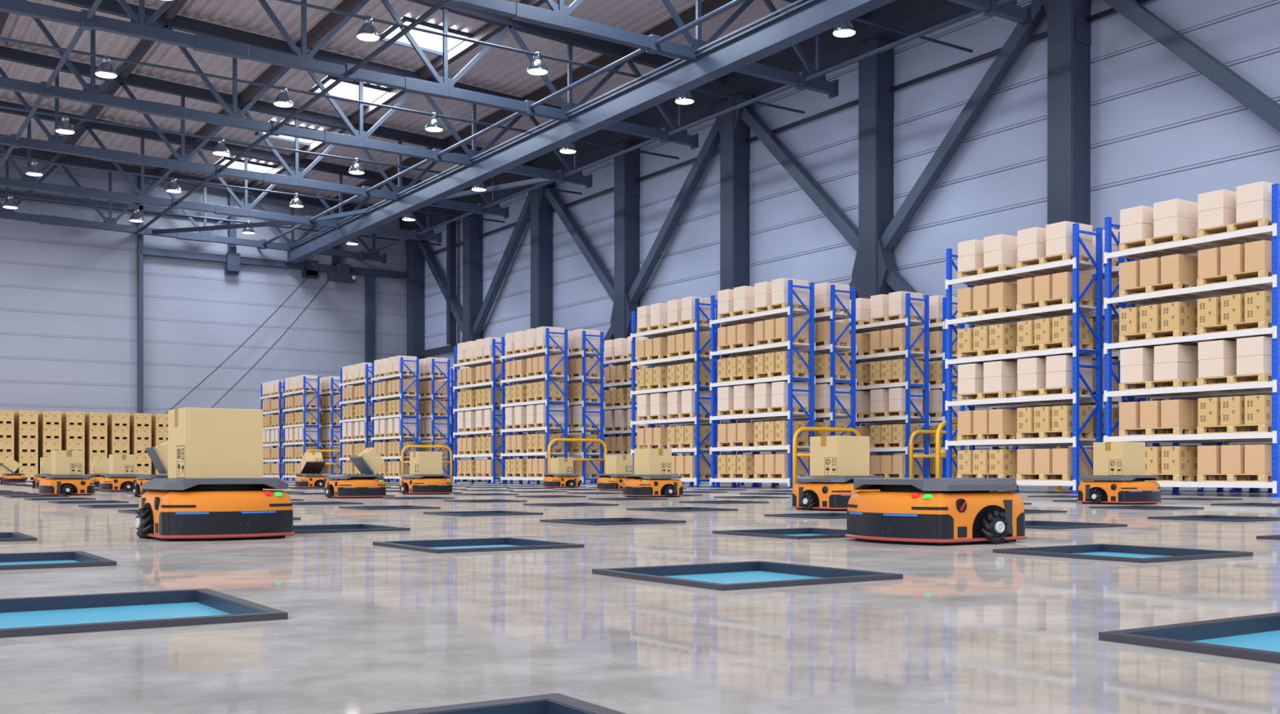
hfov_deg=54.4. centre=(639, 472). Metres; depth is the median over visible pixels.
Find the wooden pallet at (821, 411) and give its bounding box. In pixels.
[798,408,849,413]
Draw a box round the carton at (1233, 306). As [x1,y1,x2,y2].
[1221,293,1244,324]
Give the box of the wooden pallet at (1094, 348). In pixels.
[1081,346,1115,351]
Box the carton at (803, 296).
[795,291,808,305]
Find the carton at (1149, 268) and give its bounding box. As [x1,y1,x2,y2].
[1139,257,1160,286]
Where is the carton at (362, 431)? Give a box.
[360,428,371,435]
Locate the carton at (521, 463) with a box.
[516,458,526,473]
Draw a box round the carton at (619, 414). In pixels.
[614,409,627,418]
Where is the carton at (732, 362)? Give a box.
[727,357,737,376]
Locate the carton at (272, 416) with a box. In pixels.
[271,415,273,425]
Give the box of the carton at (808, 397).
[798,397,809,409]
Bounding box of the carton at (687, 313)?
[681,307,702,320]
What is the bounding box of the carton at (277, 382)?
[275,380,283,386]
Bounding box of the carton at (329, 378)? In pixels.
[326,376,337,382]
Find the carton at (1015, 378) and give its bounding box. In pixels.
[1014,377,1017,392]
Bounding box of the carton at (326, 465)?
[324,464,328,473]
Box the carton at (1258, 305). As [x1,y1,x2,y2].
[1244,290,1271,322]
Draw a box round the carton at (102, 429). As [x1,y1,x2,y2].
[98,426,106,436]
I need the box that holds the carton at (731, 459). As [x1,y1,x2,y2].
[727,454,737,473]
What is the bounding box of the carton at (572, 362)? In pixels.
[568,359,575,373]
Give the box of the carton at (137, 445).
[132,440,142,450]
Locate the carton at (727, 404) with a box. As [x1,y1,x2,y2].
[717,398,733,411]
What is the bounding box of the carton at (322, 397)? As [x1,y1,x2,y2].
[321,396,324,406]
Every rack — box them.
[260,381,295,480]
[282,376,319,480]
[285,395,321,479]
[309,377,347,479]
[333,395,355,479]
[339,364,384,480]
[368,384,413,481]
[370,357,419,482]
[403,359,450,479]
[422,368,467,481]
[453,338,513,484]
[457,367,501,482]
[485,457,535,482]
[486,363,546,484]
[500,328,568,484]
[535,330,604,484]
[549,349,609,484]
[577,364,636,483]
[599,337,667,458]
[630,298,720,488]
[635,425,701,484]
[669,329,760,487]
[709,280,815,488]
[739,353,830,485]
[751,284,857,487]
[775,423,866,485]
[823,293,929,478]
[859,297,965,479]
[945,223,1103,493]
[989,231,1147,491]
[1067,404,1225,492]
[1103,183,1279,497]
[1149,253,1271,493]
[1223,442,1262,492]
[1227,441,1271,493]
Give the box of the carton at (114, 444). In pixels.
[110,440,120,450]
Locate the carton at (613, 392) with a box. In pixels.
[610,389,617,403]
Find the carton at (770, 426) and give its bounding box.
[764,421,775,440]
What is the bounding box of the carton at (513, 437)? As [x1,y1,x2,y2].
[511,435,516,449]
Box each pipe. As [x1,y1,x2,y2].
[0,0,102,169]
[139,0,444,231]
[257,0,746,248]
[422,241,462,257]
[479,217,530,237]
[549,186,613,213]
[635,149,719,182]
[746,99,858,142]
[889,31,1047,92]
[1086,0,1150,22]
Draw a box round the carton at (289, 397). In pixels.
[288,396,290,406]
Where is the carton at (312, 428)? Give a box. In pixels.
[310,426,317,433]
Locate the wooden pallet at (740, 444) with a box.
[717,441,764,447]
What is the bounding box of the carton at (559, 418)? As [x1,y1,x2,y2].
[553,413,564,423]
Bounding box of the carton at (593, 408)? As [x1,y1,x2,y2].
[590,405,599,415]
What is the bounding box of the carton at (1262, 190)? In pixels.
[1236,181,1274,204]
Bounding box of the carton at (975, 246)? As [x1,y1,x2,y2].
[957,239,984,257]
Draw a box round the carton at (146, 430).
[142,426,151,437]
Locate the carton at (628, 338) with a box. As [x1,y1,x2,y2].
[627,336,638,345]
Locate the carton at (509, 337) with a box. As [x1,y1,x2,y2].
[505,333,514,342]
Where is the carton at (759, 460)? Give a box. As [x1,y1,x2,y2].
[754,454,764,473]
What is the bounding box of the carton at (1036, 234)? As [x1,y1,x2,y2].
[1017,226,1045,246]
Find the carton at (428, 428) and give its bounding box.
[425,426,439,433]
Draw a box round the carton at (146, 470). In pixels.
[142,466,151,474]
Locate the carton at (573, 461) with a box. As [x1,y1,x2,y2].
[573,461,574,473]
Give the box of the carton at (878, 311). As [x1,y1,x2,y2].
[871,305,888,318]
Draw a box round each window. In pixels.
[213,155,275,173]
[254,120,324,146]
[308,75,390,106]
[378,16,471,56]
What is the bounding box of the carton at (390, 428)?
[387,426,394,433]
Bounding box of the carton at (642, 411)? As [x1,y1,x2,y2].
[636,405,650,416]
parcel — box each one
[3,457,21,472]
[40,457,51,474]
[51,450,82,475]
[92,458,108,474]
[108,454,134,474]
[153,440,168,472]
[168,407,262,479]
[300,452,323,469]
[357,447,384,471]
[409,451,442,475]
[550,457,573,474]
[604,455,632,474]
[634,448,671,475]
[809,435,869,476]
[1093,441,1145,475]
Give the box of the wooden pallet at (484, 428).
[475,426,510,431]
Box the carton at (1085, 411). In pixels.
[1080,406,1093,431]
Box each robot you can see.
[0,462,26,483]
[31,474,51,488]
[38,474,95,495]
[85,474,102,487]
[98,474,140,491]
[133,447,168,497]
[135,477,295,540]
[294,461,330,488]
[324,456,386,497]
[399,474,453,494]
[542,474,580,488]
[596,474,634,490]
[622,474,684,497]
[791,475,883,511]
[844,477,1026,545]
[1076,475,1161,504]
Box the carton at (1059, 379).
[1045,371,1072,388]
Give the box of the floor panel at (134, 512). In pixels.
[118,510,137,514]
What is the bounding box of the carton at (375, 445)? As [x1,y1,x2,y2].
[373,442,377,452]
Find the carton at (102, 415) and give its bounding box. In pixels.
[98,412,106,422]
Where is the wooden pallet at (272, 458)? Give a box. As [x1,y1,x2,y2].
[271,457,288,460]
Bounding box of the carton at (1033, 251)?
[1017,242,1046,262]
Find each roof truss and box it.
[0,0,614,188]
[0,0,725,149]
[0,45,532,218]
[0,100,463,243]
[0,144,404,263]
[399,0,974,230]
[440,0,866,98]
[946,0,1031,28]
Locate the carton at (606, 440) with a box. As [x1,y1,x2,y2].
[604,437,610,450]
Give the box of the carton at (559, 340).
[553,336,564,346]
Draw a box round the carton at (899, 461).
[893,455,905,473]
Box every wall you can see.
[0,153,406,479]
[424,0,1279,480]
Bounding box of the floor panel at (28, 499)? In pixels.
[23,497,95,500]
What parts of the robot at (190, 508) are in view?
panel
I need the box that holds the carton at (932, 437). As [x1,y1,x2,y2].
[929,425,942,443]
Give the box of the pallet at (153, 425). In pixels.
[151,424,168,427]
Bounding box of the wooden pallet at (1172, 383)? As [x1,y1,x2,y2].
[1119,379,1196,391]
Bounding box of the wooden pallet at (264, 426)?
[262,425,277,428]
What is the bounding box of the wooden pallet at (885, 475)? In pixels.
[870,473,923,478]
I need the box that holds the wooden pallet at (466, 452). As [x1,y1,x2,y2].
[457,450,488,454]
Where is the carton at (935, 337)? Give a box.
[929,331,942,350]
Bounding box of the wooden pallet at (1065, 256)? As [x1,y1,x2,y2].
[1016,253,1092,268]
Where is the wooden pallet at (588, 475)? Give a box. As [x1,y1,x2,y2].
[573,473,599,477]
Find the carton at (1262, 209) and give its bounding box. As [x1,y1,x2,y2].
[1235,200,1271,222]
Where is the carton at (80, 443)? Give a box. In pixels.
[75,439,84,449]
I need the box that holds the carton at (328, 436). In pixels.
[326,433,337,439]
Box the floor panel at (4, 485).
[4,484,31,485]
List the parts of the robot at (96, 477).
panel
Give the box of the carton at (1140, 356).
[1120,347,1154,366]
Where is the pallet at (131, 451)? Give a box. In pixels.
[130,450,146,453]
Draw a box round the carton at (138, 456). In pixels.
[132,453,142,463]
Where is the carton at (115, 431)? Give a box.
[110,426,120,436]
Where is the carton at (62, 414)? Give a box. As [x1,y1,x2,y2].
[61,412,63,423]
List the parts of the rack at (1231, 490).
upright post, upright post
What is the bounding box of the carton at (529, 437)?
[526,434,532,448]
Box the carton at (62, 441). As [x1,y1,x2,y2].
[61,439,63,450]
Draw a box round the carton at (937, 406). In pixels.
[928,400,942,413]
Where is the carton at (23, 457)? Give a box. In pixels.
[17,452,28,463]
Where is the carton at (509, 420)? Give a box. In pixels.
[505,416,515,425]
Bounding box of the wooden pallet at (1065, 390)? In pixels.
[1016,386,1093,397]
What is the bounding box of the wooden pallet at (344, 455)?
[342,454,354,457]
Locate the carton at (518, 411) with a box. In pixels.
[514,406,526,416]
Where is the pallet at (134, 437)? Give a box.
[130,436,151,439]
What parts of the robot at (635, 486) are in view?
panel, panel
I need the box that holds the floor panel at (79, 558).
[0,551,116,570]
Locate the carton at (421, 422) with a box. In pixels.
[418,419,426,426]
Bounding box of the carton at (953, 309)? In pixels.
[951,307,956,319]
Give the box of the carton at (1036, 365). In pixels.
[1017,357,1047,374]
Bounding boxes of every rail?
[0,36,679,159]
[0,105,582,195]
[0,155,504,222]
[0,189,229,222]
[0,193,441,245]
[141,247,406,279]
[275,0,804,114]
[303,449,348,475]
[400,444,452,482]
[547,438,607,474]
[782,0,973,53]
[788,426,861,489]
[909,430,968,478]
[935,420,1010,491]
[1053,446,1065,490]
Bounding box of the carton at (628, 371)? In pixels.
[626,364,631,377]
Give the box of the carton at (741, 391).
[733,385,754,398]
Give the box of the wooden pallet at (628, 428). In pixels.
[626,425,664,430]
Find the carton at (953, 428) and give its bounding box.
[951,425,957,440]
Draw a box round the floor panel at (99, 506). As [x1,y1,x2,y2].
[78,504,138,508]
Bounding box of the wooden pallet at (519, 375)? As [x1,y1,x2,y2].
[505,373,533,379]
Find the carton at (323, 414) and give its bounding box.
[322,413,324,422]
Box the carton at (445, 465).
[442,463,447,473]
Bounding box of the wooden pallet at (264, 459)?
[262,457,277,460]
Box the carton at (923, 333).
[923,333,929,350]
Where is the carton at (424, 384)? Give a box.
[422,381,426,393]
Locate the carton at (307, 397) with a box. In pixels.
[300,395,310,404]
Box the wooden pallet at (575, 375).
[568,372,599,377]
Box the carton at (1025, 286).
[1017,277,1034,303]
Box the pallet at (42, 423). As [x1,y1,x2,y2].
[40,422,61,425]
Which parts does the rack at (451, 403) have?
upright post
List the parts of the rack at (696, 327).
upright post, upright post, upright post, upright post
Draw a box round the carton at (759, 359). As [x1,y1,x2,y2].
[754,354,764,373]
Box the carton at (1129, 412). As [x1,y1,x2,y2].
[1119,401,1140,429]
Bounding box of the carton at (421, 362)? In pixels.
[418,358,425,366]
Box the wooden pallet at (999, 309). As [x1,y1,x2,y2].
[956,306,1016,319]
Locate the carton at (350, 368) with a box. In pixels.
[347,364,354,373]
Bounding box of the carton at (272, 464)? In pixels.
[271,463,273,473]
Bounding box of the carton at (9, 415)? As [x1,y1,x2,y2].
[4,409,13,421]
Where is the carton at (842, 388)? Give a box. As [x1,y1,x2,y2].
[837,384,849,396]
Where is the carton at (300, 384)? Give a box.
[298,381,310,387]
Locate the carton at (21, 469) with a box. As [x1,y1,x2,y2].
[17,466,28,477]
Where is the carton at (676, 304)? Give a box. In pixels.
[666,299,681,312]
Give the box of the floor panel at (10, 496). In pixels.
[4,495,69,497]
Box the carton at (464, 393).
[462,391,466,404]
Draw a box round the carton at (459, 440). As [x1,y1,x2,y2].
[457,438,462,451]
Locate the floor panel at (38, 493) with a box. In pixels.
[0,493,42,495]
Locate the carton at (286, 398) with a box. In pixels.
[284,397,288,407]
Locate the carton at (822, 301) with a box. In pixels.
[814,294,837,308]
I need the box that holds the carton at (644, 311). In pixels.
[637,306,650,318]
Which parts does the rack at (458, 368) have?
upright post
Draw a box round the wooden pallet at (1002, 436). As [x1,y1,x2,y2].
[956,432,1027,440]
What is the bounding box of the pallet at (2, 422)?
[0,421,13,424]
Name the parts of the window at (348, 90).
pane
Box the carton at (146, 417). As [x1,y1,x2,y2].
[142,413,151,423]
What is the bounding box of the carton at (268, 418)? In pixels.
[266,416,271,425]
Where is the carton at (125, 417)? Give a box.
[120,413,129,423]
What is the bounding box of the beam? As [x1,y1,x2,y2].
[418,343,457,356]
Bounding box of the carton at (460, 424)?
[457,420,465,428]
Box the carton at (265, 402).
[264,400,266,409]
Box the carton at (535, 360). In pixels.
[533,356,538,372]
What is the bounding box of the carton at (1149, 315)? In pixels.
[1139,304,1160,333]
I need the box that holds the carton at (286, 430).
[284,428,288,434]
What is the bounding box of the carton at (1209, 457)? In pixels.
[1197,445,1221,474]
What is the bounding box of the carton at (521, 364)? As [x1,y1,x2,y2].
[516,360,526,374]
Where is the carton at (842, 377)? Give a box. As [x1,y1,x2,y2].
[841,364,851,379]
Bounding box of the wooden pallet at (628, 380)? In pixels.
[626,377,636,382]
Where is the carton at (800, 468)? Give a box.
[796,457,808,473]
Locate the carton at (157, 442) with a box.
[154,440,164,447]
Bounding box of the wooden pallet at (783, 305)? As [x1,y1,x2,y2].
[754,302,808,313]
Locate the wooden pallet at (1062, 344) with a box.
[1016,341,1093,352]
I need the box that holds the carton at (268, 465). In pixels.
[266,463,271,473]
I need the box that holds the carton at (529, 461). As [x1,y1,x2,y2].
[526,458,532,473]
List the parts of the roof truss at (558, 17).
web post, web post, web post, plate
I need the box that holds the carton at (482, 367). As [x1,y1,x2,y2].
[480,365,485,379]
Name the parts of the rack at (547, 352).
upright post, upright post, upright post, upright post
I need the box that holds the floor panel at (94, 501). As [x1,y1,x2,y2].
[48,500,128,503]
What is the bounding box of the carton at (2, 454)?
[0,452,4,462]
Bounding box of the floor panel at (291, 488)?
[290,488,324,489]
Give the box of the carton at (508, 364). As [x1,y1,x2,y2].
[505,361,511,376]
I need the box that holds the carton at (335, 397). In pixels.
[328,395,337,405]
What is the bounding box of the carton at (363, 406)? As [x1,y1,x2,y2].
[361,404,371,415]
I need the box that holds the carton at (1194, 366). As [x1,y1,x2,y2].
[1191,363,1198,380]
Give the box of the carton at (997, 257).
[983,248,1014,267]
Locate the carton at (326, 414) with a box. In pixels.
[324,413,328,422]
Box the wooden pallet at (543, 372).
[526,370,564,377]
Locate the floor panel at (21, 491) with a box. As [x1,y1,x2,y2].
[0,491,28,493]
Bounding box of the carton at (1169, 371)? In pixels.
[1153,362,1191,381]
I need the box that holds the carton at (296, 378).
[294,376,298,382]
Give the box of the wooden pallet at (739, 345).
[717,342,764,351]
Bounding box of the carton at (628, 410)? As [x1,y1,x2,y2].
[627,408,636,417]
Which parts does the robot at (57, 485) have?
panel, panel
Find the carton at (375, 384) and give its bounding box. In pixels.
[374,382,377,394]
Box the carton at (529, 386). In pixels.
[526,382,533,397]
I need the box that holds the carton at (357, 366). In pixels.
[354,364,359,371]
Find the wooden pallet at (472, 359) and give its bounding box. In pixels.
[457,357,482,364]
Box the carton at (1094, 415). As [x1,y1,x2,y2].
[1092,408,1095,432]
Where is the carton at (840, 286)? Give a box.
[837,284,849,297]
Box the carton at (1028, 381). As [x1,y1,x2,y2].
[1017,373,1045,390]
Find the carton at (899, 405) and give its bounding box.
[888,399,911,411]
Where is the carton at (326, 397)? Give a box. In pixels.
[324,395,328,405]
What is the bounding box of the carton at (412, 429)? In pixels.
[407,425,416,433]
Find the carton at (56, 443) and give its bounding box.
[52,439,61,449]
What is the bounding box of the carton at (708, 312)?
[702,308,711,320]
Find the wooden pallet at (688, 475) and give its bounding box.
[671,473,711,478]
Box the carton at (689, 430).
[684,425,703,443]
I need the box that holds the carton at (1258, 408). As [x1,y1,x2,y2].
[1244,395,1271,424]
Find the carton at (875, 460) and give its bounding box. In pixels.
[870,455,880,473]
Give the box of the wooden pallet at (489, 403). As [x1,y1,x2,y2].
[475,401,510,407]
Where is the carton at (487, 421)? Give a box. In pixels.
[484,417,499,426]
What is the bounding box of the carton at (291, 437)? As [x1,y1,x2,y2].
[288,434,294,439]
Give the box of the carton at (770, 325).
[764,319,775,339]
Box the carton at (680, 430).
[675,426,684,444]
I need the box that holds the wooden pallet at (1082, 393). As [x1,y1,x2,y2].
[1071,389,1125,396]
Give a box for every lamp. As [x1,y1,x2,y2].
[2,194,17,208]
[25,160,43,176]
[54,115,75,134]
[94,55,117,78]
[128,208,143,222]
[165,177,182,193]
[212,137,230,155]
[241,221,255,234]
[273,86,293,107]
[288,192,303,208]
[346,237,358,244]
[348,157,364,174]
[355,15,379,41]
[401,213,415,221]
[424,112,443,132]
[471,182,486,191]
[526,51,548,75]
[559,142,576,154]
[675,91,694,104]
[832,20,856,37]
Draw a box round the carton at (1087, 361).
[1079,355,1092,373]
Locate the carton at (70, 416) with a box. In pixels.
[65,411,75,422]
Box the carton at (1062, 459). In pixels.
[1052,448,1079,473]
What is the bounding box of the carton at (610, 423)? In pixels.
[604,418,614,427]
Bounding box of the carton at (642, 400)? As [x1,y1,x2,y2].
[636,394,650,405]
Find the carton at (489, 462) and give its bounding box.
[486,459,500,473]
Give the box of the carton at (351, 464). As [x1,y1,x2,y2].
[349,462,355,473]
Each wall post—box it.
[137,176,143,413]
[227,191,235,253]
[331,244,339,265]
[364,275,374,363]
[446,215,456,345]
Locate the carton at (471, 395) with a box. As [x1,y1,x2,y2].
[466,390,475,404]
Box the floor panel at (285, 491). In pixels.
[284,491,304,493]
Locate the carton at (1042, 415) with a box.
[1034,406,1052,431]
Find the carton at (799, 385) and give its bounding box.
[795,382,808,395]
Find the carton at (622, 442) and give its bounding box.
[617,436,627,450]
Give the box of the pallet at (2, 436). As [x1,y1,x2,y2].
[0,435,13,438]
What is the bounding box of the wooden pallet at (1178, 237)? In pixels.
[1119,233,1196,251]
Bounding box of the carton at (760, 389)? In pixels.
[754,383,771,396]
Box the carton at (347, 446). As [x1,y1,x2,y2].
[345,444,349,454]
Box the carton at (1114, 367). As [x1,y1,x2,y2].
[1092,358,1118,375]
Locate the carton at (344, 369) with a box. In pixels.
[342,366,347,373]
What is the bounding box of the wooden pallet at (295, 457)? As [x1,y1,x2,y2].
[294,456,302,459]
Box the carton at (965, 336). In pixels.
[957,328,973,352]
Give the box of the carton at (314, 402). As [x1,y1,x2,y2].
[310,395,317,404]
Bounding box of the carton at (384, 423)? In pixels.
[380,419,387,426]
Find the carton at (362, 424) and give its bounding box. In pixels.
[360,421,371,428]
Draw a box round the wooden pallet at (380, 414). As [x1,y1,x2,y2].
[373,413,392,417]
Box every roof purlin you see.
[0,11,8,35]
[58,0,187,158]
[152,0,362,179]
[243,0,546,195]
[333,0,733,205]
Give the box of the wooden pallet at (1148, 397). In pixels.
[1147,397,1197,400]
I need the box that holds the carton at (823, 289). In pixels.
[814,282,837,297]
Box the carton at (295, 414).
[294,412,297,422]
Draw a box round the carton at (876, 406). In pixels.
[870,400,888,413]
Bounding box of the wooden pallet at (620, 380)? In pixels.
[604,378,626,384]
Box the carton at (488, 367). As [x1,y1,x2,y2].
[485,364,500,378]
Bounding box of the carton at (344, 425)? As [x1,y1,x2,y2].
[342,422,347,430]
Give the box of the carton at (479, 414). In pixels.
[475,409,484,418]
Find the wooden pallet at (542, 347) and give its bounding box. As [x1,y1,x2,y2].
[526,345,564,351]
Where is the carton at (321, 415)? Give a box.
[320,413,322,423]
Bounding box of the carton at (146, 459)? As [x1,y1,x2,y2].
[142,453,151,463]
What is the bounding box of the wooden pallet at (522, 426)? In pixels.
[505,424,542,429]
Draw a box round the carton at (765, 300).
[754,293,772,307]
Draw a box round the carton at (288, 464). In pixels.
[287,463,290,473]
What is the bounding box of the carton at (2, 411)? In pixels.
[0,409,4,421]
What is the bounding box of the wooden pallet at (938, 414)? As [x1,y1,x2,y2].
[914,412,957,417]
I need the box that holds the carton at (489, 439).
[486,436,500,450]
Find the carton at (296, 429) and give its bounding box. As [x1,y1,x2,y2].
[294,427,298,433]
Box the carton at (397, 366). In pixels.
[394,363,407,371]
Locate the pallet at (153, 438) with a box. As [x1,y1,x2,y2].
[151,437,168,440]
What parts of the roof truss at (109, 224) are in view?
web post, web post, web post, web post, web post, plate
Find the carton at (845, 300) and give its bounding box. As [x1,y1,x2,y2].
[837,296,849,309]
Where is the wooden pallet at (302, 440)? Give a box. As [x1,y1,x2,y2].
[294,439,317,442]
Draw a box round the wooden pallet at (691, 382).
[666,380,711,387]
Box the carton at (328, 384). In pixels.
[326,382,337,389]
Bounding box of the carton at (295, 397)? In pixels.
[294,395,297,405]
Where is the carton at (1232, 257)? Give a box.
[1220,244,1244,275]
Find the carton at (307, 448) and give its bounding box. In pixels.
[300,446,310,456]
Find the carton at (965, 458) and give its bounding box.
[957,450,973,473]
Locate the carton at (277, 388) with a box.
[275,386,283,392]
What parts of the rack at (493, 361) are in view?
upright post, upright post, upright post, upright post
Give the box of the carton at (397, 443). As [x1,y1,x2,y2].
[395,441,408,453]
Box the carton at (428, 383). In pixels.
[426,380,439,392]
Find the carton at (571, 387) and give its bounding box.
[568,383,574,398]
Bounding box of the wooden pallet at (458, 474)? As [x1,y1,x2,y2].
[457,473,488,476]
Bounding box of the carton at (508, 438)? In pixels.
[505,435,511,449]
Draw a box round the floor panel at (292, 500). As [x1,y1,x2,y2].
[290,498,303,501]
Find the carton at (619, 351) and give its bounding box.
[614,346,626,355]
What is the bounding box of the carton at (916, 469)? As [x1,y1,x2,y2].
[912,457,923,473]
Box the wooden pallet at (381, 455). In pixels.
[378,453,392,457]
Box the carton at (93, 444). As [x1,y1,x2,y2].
[88,439,98,449]
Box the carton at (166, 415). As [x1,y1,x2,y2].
[164,413,168,424]
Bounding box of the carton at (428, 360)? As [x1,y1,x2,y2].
[425,357,439,365]
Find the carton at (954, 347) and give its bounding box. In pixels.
[951,332,957,350]
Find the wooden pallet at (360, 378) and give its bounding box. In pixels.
[354,376,371,381]
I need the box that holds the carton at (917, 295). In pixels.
[911,292,922,304]
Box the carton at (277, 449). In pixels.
[275,448,283,457]
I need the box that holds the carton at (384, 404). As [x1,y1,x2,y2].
[382,401,387,413]
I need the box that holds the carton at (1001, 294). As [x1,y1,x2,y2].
[989,282,1015,307]
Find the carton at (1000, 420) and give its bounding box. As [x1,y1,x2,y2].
[988,408,1015,433]
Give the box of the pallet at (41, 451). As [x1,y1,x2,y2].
[40,449,61,453]
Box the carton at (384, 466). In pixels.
[382,462,387,473]
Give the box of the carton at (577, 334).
[573,328,590,339]
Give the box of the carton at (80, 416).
[75,412,84,422]
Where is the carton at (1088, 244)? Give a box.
[1079,240,1092,256]
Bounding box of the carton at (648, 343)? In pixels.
[644,338,653,356]
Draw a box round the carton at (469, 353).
[465,349,475,359]
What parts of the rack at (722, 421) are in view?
upright post, upright post, upright post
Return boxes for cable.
[165,277,307,413]
[211,281,328,408]
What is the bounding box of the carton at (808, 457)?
[808,457,809,471]
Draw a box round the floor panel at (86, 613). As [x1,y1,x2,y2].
[0,588,288,638]
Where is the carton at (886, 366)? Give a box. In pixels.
[881,360,893,379]
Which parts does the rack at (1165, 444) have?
upright post, upright post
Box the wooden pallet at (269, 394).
[262,393,274,396]
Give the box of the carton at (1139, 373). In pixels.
[1120,364,1153,383]
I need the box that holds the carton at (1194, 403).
[1191,400,1197,427]
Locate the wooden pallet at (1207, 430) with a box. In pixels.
[1165,429,1238,434]
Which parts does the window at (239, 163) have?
pane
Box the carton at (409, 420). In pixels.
[407,417,416,426]
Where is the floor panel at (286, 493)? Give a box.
[286,493,324,494]
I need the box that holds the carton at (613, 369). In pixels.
[610,365,617,379]
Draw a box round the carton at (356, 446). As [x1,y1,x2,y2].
[354,444,358,454]
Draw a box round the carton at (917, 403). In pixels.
[911,400,922,411]
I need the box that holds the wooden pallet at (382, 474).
[373,473,392,476]
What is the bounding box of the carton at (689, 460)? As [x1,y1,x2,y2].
[684,455,703,473]
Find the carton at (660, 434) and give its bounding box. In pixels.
[653,427,667,444]
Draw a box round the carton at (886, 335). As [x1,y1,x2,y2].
[881,328,893,348]
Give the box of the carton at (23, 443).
[17,438,28,449]
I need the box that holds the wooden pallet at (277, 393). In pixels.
[271,391,283,395]
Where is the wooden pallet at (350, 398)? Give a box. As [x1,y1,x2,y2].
[342,397,359,401]
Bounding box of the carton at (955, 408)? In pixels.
[951,405,958,413]
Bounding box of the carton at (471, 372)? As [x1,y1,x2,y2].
[466,367,475,381]
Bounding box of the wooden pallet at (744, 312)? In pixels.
[717,309,761,319]
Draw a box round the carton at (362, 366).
[360,362,371,370]
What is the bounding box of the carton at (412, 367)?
[407,363,416,371]
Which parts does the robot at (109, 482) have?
panel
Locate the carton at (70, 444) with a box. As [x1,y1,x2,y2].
[65,439,75,449]
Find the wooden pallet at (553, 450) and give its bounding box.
[526,448,564,453]
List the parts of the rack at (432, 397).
upright post, upright post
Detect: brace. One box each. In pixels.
[135,221,300,235]
[309,177,555,222]
[417,239,462,333]
[472,195,530,336]
[542,324,613,458]
[544,184,613,302]
[628,120,719,303]
[635,318,715,455]
[740,106,858,252]
[762,280,857,422]
[880,0,1046,250]
[885,269,1047,448]
[1102,0,1279,131]
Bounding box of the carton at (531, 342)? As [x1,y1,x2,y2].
[526,337,536,347]
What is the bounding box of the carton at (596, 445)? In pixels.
[590,434,599,448]
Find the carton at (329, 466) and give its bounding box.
[327,464,337,473]
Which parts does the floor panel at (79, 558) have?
panel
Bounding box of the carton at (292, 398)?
[290,396,294,406]
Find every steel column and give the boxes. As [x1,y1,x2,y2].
[405,227,424,359]
[461,210,482,362]
[527,177,553,458]
[610,142,639,387]
[713,93,753,477]
[851,38,897,456]
[1042,0,1090,448]
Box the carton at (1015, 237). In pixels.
[1013,235,1017,251]
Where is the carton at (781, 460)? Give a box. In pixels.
[775,453,787,473]
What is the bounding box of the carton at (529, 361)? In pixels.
[526,358,533,373]
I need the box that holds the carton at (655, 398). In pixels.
[650,393,667,404]
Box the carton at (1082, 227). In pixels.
[1079,223,1092,241]
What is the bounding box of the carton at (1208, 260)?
[1197,248,1220,278]
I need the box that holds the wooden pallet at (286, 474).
[284,473,297,475]
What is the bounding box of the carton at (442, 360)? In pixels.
[439,357,448,365]
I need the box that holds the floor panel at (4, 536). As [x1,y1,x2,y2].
[0,532,36,542]
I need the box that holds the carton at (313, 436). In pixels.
[310,433,317,439]
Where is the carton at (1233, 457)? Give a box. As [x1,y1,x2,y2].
[1221,444,1244,474]
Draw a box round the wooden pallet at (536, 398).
[526,395,564,401]
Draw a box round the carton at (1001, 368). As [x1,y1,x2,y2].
[983,360,1014,377]
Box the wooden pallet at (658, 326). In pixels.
[636,324,675,333]
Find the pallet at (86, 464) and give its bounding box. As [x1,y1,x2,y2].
[85,463,92,466]
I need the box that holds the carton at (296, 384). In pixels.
[294,382,299,388]
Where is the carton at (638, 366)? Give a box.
[635,365,640,377]
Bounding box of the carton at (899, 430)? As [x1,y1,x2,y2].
[893,424,912,442]
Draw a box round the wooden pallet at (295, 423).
[294,421,317,425]
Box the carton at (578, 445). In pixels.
[574,434,590,448]
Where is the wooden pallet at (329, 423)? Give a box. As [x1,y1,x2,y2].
[321,422,340,425]
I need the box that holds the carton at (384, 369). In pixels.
[380,365,387,373]
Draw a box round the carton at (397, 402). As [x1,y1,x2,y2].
[395,400,408,411]
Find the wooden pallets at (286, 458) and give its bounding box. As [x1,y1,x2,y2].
[284,365,1269,480]
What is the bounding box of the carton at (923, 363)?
[923,363,929,381]
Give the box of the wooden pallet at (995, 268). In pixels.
[956,264,1016,279]
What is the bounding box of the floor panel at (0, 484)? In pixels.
[0,484,26,484]
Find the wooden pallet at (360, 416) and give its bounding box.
[354,414,378,418]
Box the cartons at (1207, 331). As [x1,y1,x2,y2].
[314,326,1269,455]
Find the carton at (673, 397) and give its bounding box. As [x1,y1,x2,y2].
[667,391,681,403]
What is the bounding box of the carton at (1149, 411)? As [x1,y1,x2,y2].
[1139,400,1160,428]
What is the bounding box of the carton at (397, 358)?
[394,355,407,364]
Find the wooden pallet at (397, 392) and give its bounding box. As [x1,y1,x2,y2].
[387,391,416,395]
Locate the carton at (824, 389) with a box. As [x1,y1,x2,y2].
[814,383,838,396]

